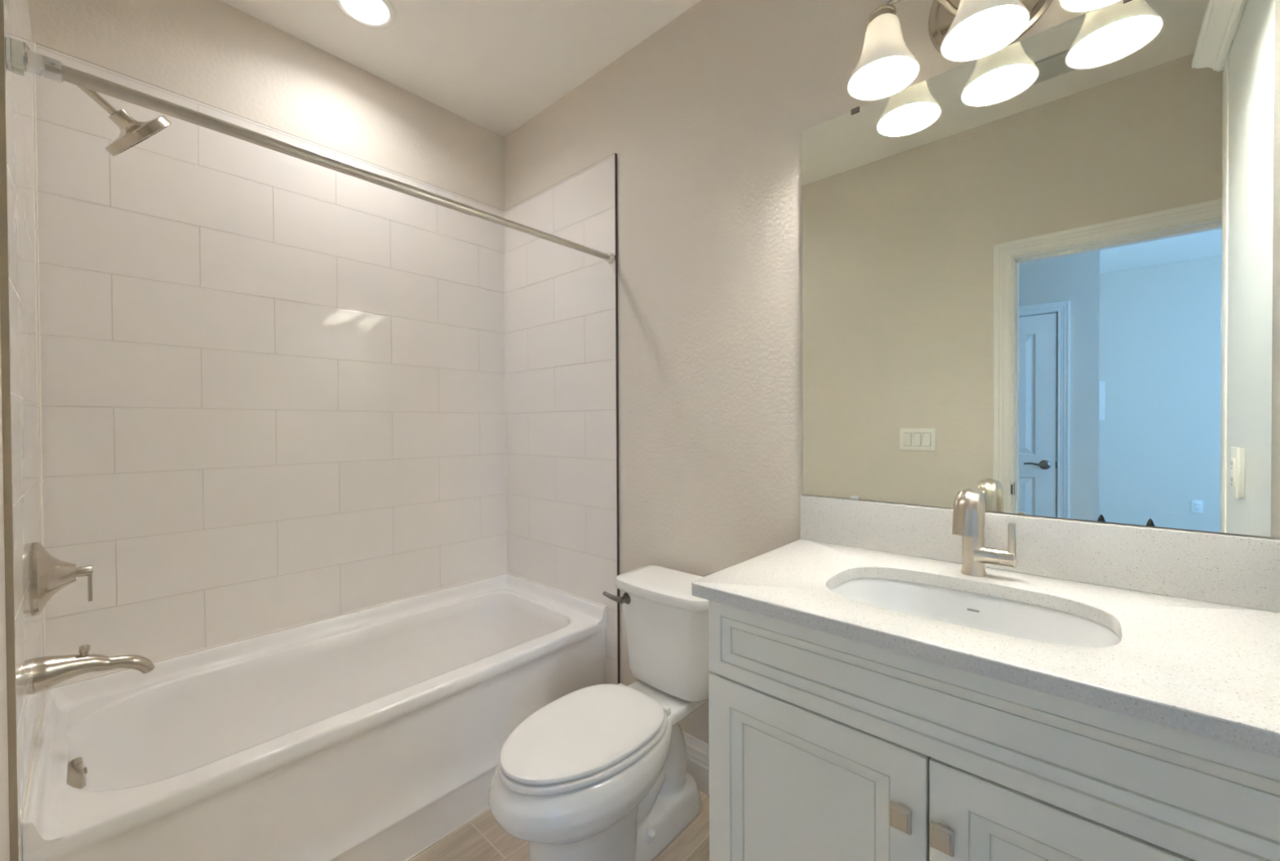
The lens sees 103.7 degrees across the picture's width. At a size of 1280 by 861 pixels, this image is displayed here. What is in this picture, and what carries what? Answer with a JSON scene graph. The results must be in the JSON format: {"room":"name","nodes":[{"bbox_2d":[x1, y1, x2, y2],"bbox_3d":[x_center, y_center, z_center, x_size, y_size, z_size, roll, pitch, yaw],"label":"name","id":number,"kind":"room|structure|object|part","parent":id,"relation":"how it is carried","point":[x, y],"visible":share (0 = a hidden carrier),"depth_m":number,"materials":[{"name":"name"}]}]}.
{"room":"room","nodes":[
{"label":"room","id":0,"kind":"room"},
{"bbox_2d":[0,0,45,860],"bbox_3d":[-0.607,-0.095,0.350,3.060,2.720,0.124,0,1,42],"label":"wall","id":1,"kind":"structure","parent":0,"point":[21,633],"depth_m":0.96,"materials":[{"name":"white tile"}]},
{"bbox_2d":[29,542,93,615],"bbox_3d":[-1.391,0.347,1.213,0.169,0.169,0.096,0,1,42],"label":"shower valve","id":2,"kind":"object","parent":1,"relation":"attached to","point":[48,575],"visible":1,"depth_m":1.17,"materials":[{"name":"silver metal"}]},
{"bbox_3d":[-1.369,0.378,1.238,0.025,0.088,0.030,0,1,42],"label":"lever","id":3,"kind":"part","parent":2,"relation":"part of","materials":[{"name":"silver metal"}]},
{"bbox_2d":[32,644,155,693],"bbox_3d":[-1.353,0.584,1.256,0.082,0.107,0.205,0,1,42],"label":"tub spout","id":4,"kind":"object","parent":1,"relation":"attached to","point":[48,672],"visible":1,"depth_m":1.22,"materials":[{"name":"silver metal"}]},
{"bbox_3d":[-1.368,0.544,1.239,0.019,0.028,0.020,0,1,42],"label":"diverter knob","id":5,"kind":"part","parent":4,"relation":"part of","materials":[{"name":"silver metal"}]},
{"bbox_2d":[22,42,172,156],"bbox_3d":[-1.345,-0.797,1.260,0.164,0.202,0.251,0,1,42],"label":"sprayer","id":6,"kind":"object","parent":1,"relation":"attached to","point":[133,132],"visible":0.78,"depth_m":1.26,"materials":[{"name":"silver metal"}]},
{"bbox_3d":[-1.377,-0.837,1.225,0.019,0.086,0.151,0,1,42],"label":"arm","id":7,"kind":"part","parent":6,"relation":"part of","materials":[{"name":"silver metal"}]},
{"bbox_2d":[4,36,615,264],"bbox_3d":[-0.622,-0.680,1.455,0.043,0.048,1.510,0,1,42],"label":"curtain rod","id":8,"kind":"object","parent":1,"relation":"attached to","point":[37,64],"visible":1,"depth_m":1.12,"materials":[{"name":"silver metal"}]},
{"bbox_2d":[26,0,506,689],"bbox_3d":[-1.227,-0.108,2.014,0.124,2.720,1.750,0,1,42],"label":"wall","id":9,"kind":"structure","parent":0,"point":[272,383],"depth_m":1.76,"materials":[{"name":"white tile"}]},
{"bbox_2d":[219,0,701,137],"bbox_3d":[-0.070,-1.495,1.016,3.170,0.060,1.640,0,1,42],"label":"ceiling","id":10,"kind":"structure","parent":0,"point":[495,65],"depth_m":1.90,"materials":[{"name":"white paint"}]},
{"bbox_2d":[333,0,396,29],"bbox_3d":[-0.950,-1.465,1.738,0.196,0.009,0.196,0,1,42],"label":"recessed light","id":11,"kind":"object","parent":10,"relation":"in","point":[371,14],"visible":1,"depth_m":1.76,"materials":[{"name":"white paint"}]},
{"bbox_2d":[404,790,709,860],"bbox_3d":[-0.093,1.284,1.002,3.170,0.064,1.750,0,1,42],"label":"floor","id":12,"kind":"structure","parent":0,"point":[480,838],"depth_m":1.52,"materials":[{"name":"beige tile"}]},
{"bbox_2d":[22,573,606,860],"bbox_3d":[-0.910,0.990,1.742,0.722,0.525,1.509,0,1,42],"label":"bathtub","id":13,"kind":"object","parent":12,"relation":"on","point":[376,733],"visible":0.85,"depth_m":1.53,"materials":[{"name":"white ceramic"}]},
{"bbox_2d":[488,564,710,860],"bbox_3d":[-0.083,0.877,1.467,0.393,0.753,0.761,0,1,42],"label":"toilet","id":14,"kind":"object","parent":12,"relation":"on","point":[597,772],"visible":0.97,"depth_m":1.40,"materials":[{"name":"white ceramic"}]},
{"bbox_3d":[-0.156,0.820,1.381,0.334,0.016,0.484,0,1,42],"label":"lid","id":15,"kind":"part","parent":14,"relation":"part of","materials":[{"name":"white plastic"}]},
{"bbox_3d":[-0.152,0.840,1.386,0.343,0.018,0.503,0,1,42],"label":"seat","id":16,"kind":"part","parent":14,"relation":"part of","materials":[{"name":"white plastic"}]},
{"bbox_3d":[-0.083,1.050,1.463,0.385,0.406,0.752,0,1,42],"label":"bowl","id":17,"kind":"part","parent":14,"relation":"part of","materials":[{"name":"white ceramic"}]},
{"bbox_3d":[-0.075,0.562,1.691,0.100,0.041,0.047,0,1,42],"label":"flush lever","id":18,"kind":"part","parent":14,"relation":"part of","materials":[{"name":"silver metal"}]},
{"bbox_3d":[0.101,0.518,1.663,0.386,0.041,0.216,0,1,42],"label":"tank lid","id":19,"kind":"part","parent":14,"relation":"part of","materials":[{"name":"white ceramic"}]},
{"bbox_3d":[0.107,0.687,1.670,0.358,0.301,0.200,0,1,42],"label":"tank","id":20,"kind":"part","parent":14,"relation":"part of","materials":[{"name":"white ceramic"}]},
{"bbox_2d":[708,600,1279,860],"bbox_3d":[0.633,0.802,0.973,0.855,0.900,0.551,0,1,42],"label":"vanity cabinet","id":21,"kind":"object","parent":12,"relation":"on","point":[824,746],"visible":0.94,"depth_m":0.79,"materials":[{"name":"white paint"}]},
{"bbox_3d":[0.307,0.834,0.942,0.414,0.632,0.020,0,1,42],"label":"door","id":22,"kind":"part","parent":21,"relation":"part of","materials":[{"name":"white paint"}]},
{"bbox_3d":[0.420,0.619,0.808,0.031,0.037,0.023,0,1,42],"label":"knob","id":23,"kind":"part","parent":21,"relation":"part of","materials":[{"name":"silver metal"}]},
{"bbox_3d":[0.463,0.621,0.768,0.031,0.037,0.023,0,1,42],"label":"knob","id":24,"kind":"part","parent":21,"relation":"part of","materials":[{"name":"silver metal"}]},
{"bbox_2d":[691,495,1279,758],"bbox_3d":[0.625,0.274,0.986,0.892,0.155,0.564,0,1,42],"label":"countertop","id":25,"kind":"structure","parent":21,"relation":"on","point":[1194,616],"depth_m":0.92,"materials":[{"name":"white stone"}]},
{"bbox_2d":[831,577,1119,647],"bbox_3d":[0.613,0.425,0.975,0.502,0.147,0.340,0,1,42],"label":"sink basin","id":26,"kind":"object","parent":25,"relation":"in","point":[1002,616],"visible":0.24,"depth_m":1.06,"materials":[{"name":"white ceramic"}]},
{"bbox_2d":[951,487,1016,577],"bbox_3d":[0.742,0.223,1.083,0.101,0.197,0.122,0,1,42],"label":"faucet","id":27,"kind":"object","parent":25,"relation":"on","point":[969,506],"visible":1,"depth_m":1.08,"materials":[{"name":"silver metal"}]},
{"bbox_3d":[0.723,0.223,1.100,0.051,0.197,0.122,0,1,42],"label":"spout","id":28,"kind":"part","parent":27,"relation":"part of","materials":[{"name":"silver metal"}]},
{"bbox_3d":[0.766,0.276,1.111,0.042,0.049,0.049,0,1,42],"label":"handle stem","id":29,"kind":"part","parent":27,"relation":"part of","materials":[{"name":"silver metal"}]},
{"bbox_3d":[0.793,0.246,1.086,0.030,0.094,0.035,0,1,42],"label":"lever","id":30,"kind":"part","parent":27,"relation":"part of","materials":[{"name":"silver metal"}]},
{"bbox_3d":[0.616,0.835,0.661,0.416,0.632,0.020,0,1,42],"label":"door","id":31,"kind":"part","parent":21,"relation":"part of","materials":[{"name":"white paint"}]},
{"bbox_2d":[503,0,1279,744],"bbox_3d":[0.488,-0.113,1.553,3.060,2.720,0.124,0,1,42],"label":"wall","id":32,"kind":"structure","parent":0,"point":[654,394],"depth_m":1.81,"materials":[{"name":"beige paint"}]},
{"bbox_3d":[-0.385,0.072,2.278,0.795,2.345,0.010,0,1,42],"label":"tile panel","id":33,"kind":"part","parent":32,"relation":"part of","materials":[{"name":"white tile"}]},
{"bbox_2d":[682,731,709,795],"bbox_3d":[0.212,1.164,1.747,0.801,0.165,0.015,0,1,42],"label":"baseboard","id":34,"kind":"structure","parent":32,"relation":"attached to","point":[697,751],"depth_m":1.75,"materials":[{"name":"white paint"}]},
{"bbox_2d":[847,0,1120,100],"bbox_3d":[0.754,-0.996,1.099,0.570,0.282,0.197,0,1,42],"label":"vanity light","id":35,"kind":"object","parent":32,"relation":"attached to","point":[959,30],"visible":1,"depth_m":1.16,"materials":[{"name":"white glass"}]},
{"bbox_3d":[0.590,-0.932,1.224,0.057,0.113,0.057,0,1,42],"label":"bulb","id":36,"kind":"part","parent":35,"relation":"part of","materials":[{"name":"white glass"}]},
{"bbox_3d":[0.590,-0.924,1.224,0.159,0.139,0.159,0,1,42],"label":"lamp shade","id":37,"kind":"part","parent":35,"relation":"part of","materials":[{"name":"white glass"}]},
{"bbox_3d":[0.683,-1.005,1.190,0.209,0.073,0.039,0,1,12],"label":"arm","id":38,"kind":"part","parent":35,"relation":"part of","materials":[{"name":"silver metal"}]},
{"bbox_3d":[0.742,-0.931,1.086,0.057,0.113,0.057,0,1,42],"label":"bulb","id":39,"kind":"part","parent":35,"relation":"part of","materials":[{"name":"white glass"}]},
{"bbox_3d":[0.742,-0.923,1.086,0.159,0.139,0.159,0,1,42],"label":"lamp shade","id":40,"kind":"part","parent":35,"relation":"part of","materials":[{"name":"white glass"}]},
{"bbox_3d":[0.814,-1.008,1.165,0.260,0.260,0.020,0,1,42],"label":"wall plate","id":41,"kind":"part","parent":35,"relation":"part of","materials":[{"name":"silver metal"}]},
{"bbox_3d":[0.894,-0.923,0.947,0.159,0.139,0.159,0,1,42],"label":"lamp shade","id":42,"kind":"part","parent":35,"relation":"part of","materials":[{"name":"white glass"}]},
{"bbox_2d":[801,0,1274,537],"bbox_3d":[0.804,-0.344,1.191,0.875,1.074,0.008,0,1,42],"label":"wall mirror","id":43,"kind":"object","parent":32,"relation":"attached to","point":[1037,269],"visible":0.99,"depth_m":1.09,"materials":[{"name":"clear mirror"}]},
{"bbox_2d":[800,495,1279,613],"bbox_3d":[0.808,0.257,1.188,0.892,0.127,0.019,0,1,42],"label":"backsplash","id":44,"kind":"structure","parent":32,"relation":"attached to","point":[1237,571],"depth_m":1.05,"materials":[{"name":"white stone"}]}
]}

